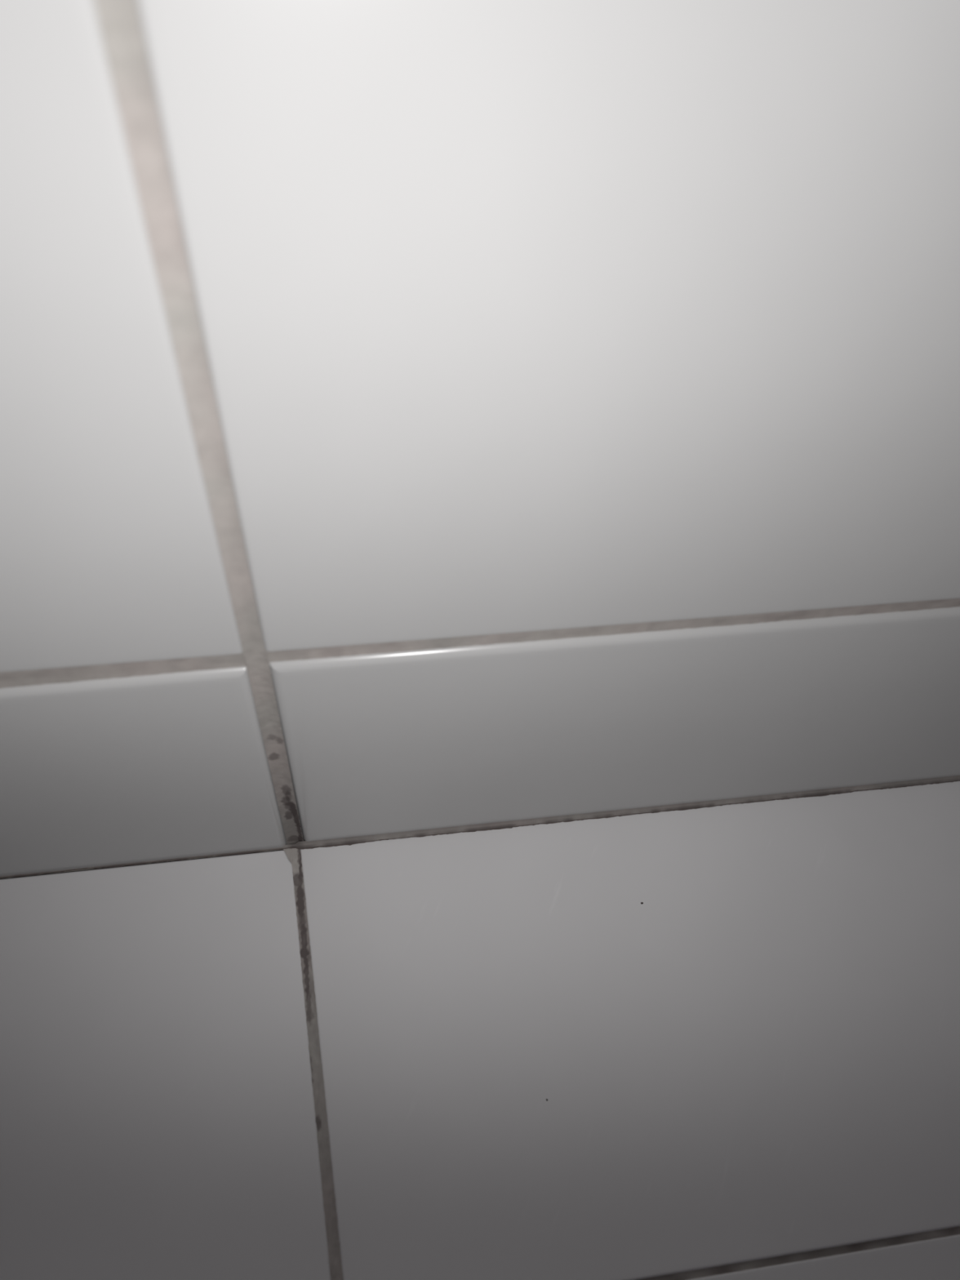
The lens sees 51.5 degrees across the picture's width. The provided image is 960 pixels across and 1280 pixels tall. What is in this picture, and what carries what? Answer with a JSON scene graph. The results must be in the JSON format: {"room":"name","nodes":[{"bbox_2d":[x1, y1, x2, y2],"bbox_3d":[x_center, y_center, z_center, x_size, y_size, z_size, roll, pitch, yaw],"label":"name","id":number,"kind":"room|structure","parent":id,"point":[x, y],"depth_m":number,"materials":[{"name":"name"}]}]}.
{"room":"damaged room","nodes":[
{"label":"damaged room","id":0,"kind":"room"},
{"bbox_2d":[0,0,959,878],"bbox_3d":[-0.020,-0.374,-0.245,1.833,1.502,0.052,-4,55,-7],"label":"wall","id":1,"kind":"structure","parent":0,"point":[418,418],"depth_m":0.18,"materials":[{"name":"white tile"}]},
{"bbox_2d":[0,781,959,1279],"bbox_3d":[0.034,0.499,0.049,1.881,0.050,1.046,-4,55,-7],"label":"floor","id":2,"kind":"structure","parent":0,"point":[344,1062],"depth_m":0.29,"materials":[{"name":"white tile"}]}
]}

